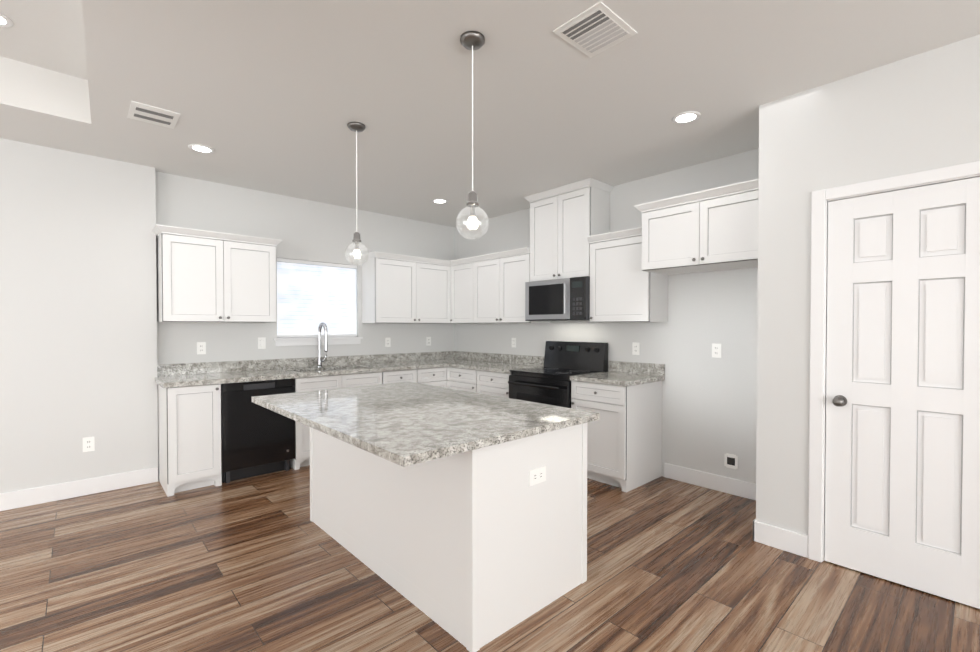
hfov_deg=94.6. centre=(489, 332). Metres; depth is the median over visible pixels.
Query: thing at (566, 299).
microwave
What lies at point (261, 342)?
light switch
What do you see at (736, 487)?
baseboard
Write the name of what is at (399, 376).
drawer
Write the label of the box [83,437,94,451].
electrical outlet
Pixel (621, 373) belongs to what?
countertop
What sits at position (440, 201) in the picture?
recessed light
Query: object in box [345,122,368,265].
pendant light
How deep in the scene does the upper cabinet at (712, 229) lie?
3.37 m
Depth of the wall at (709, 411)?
3.92 m
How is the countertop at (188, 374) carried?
on the base cabinet at (433, 376)
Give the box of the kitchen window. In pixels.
[273,258,362,345]
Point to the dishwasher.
(256, 440)
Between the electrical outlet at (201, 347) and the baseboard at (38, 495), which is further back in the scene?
the electrical outlet at (201, 347)
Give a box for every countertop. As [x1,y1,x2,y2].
[155,351,450,387]
[252,382,598,465]
[447,351,543,373]
[570,361,664,386]
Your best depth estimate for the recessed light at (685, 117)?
2.98 m
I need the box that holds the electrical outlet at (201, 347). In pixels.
[197,342,205,353]
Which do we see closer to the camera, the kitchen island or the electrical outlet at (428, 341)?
the kitchen island
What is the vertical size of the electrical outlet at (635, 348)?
0.116 m
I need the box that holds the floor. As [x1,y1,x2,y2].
[0,465,979,651]
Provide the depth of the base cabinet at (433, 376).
5.32 m
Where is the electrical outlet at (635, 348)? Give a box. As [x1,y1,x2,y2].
[632,342,639,354]
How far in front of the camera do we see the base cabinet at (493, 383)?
4.84 m
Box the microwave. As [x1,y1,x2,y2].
[525,276,589,320]
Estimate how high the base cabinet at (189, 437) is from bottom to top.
0.875 m
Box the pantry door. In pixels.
[824,177,979,608]
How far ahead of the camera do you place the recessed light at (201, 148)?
3.50 m
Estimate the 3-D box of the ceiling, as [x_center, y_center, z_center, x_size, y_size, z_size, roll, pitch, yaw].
[-0.763,-1.582,-0.055,9.300,0.400,9.300,-1,1,-43]
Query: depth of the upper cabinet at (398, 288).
5.38 m
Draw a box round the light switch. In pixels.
[258,337,265,348]
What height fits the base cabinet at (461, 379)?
0.875 m
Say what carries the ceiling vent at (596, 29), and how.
in the ceiling
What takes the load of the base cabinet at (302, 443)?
on the floor
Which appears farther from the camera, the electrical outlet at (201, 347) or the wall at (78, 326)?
the electrical outlet at (201, 347)
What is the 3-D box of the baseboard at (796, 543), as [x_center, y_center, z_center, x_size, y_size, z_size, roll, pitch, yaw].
[1.768,1.255,2.762,0.014,0.130,0.294,-1,1,-43]
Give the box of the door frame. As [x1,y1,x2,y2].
[808,161,979,562]
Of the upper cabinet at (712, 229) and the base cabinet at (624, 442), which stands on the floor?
the base cabinet at (624, 442)
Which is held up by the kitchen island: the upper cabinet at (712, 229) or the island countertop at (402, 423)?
the island countertop at (402, 423)
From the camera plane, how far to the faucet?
4.94 m
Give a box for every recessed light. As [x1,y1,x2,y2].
[0,13,12,27]
[188,144,214,152]
[432,199,447,203]
[672,111,700,123]
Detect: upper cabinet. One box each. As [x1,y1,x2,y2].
[152,224,281,322]
[360,251,450,322]
[450,256,477,322]
[478,247,549,322]
[524,178,613,281]
[587,227,667,321]
[634,178,758,274]
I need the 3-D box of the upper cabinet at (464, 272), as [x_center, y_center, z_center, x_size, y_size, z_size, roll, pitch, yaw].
[-0.206,-0.522,5.756,0.342,0.802,0.519,-1,1,-43]
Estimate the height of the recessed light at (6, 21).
0.008 m
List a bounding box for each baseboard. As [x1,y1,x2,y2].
[0,467,157,510]
[664,463,755,499]
[753,520,807,557]
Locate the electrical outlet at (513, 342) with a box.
[512,338,515,347]
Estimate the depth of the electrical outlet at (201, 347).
4.27 m
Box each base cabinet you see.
[157,384,221,496]
[290,372,381,469]
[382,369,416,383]
[417,367,447,387]
[447,367,477,392]
[477,370,510,397]
[571,381,661,491]
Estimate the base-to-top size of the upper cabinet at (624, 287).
0.802 m
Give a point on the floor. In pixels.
(261, 563)
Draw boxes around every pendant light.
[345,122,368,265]
[456,31,488,239]
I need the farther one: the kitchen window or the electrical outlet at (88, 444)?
the kitchen window
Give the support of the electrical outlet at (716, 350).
attached to the wall at (709, 411)
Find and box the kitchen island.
[310,422,586,651]
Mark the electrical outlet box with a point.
(730, 460)
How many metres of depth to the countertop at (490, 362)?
5.41 m
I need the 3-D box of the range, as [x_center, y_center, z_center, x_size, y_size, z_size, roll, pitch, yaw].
[0.655,0.696,4.532,0.708,1.200,0.760,-1,1,-43]
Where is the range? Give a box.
[508,341,607,407]
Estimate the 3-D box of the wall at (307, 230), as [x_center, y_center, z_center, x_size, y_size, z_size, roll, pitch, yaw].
[-1.732,-0.085,5.284,3.540,2.740,0.150,-1,1,-43]
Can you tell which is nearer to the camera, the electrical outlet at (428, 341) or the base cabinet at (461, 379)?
the base cabinet at (461, 379)
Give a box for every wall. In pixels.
[0,138,157,492]
[155,171,454,363]
[455,148,758,483]
[756,34,979,535]
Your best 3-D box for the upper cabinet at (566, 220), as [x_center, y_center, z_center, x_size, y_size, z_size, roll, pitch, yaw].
[0.789,-0.990,4.633,0.384,0.905,0.844,-1,1,-43]
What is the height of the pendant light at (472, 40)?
0.962 m
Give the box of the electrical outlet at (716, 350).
[712,343,720,357]
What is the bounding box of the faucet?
[317,322,327,366]
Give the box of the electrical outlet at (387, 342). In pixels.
[385,338,390,346]
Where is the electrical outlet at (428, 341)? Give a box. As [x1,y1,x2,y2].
[426,337,430,345]
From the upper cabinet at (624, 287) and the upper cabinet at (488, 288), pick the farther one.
the upper cabinet at (488, 288)
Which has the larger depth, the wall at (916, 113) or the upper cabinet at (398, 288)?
the upper cabinet at (398, 288)
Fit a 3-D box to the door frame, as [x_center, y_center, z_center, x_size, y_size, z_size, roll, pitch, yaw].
[2.180,0.255,2.377,0.128,2.140,0.808,-1,1,-43]
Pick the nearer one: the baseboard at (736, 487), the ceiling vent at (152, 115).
the ceiling vent at (152, 115)
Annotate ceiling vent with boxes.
[127,101,180,128]
[553,1,636,57]
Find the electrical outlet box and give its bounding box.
[724,453,737,468]
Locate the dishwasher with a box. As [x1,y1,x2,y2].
[221,378,294,482]
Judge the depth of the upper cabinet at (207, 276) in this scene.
4.04 m
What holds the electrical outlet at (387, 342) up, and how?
attached to the wall at (307, 230)
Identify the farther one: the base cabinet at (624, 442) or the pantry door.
the base cabinet at (624, 442)
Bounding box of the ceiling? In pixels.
[0,0,979,226]
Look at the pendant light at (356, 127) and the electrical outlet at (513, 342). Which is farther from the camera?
the electrical outlet at (513, 342)

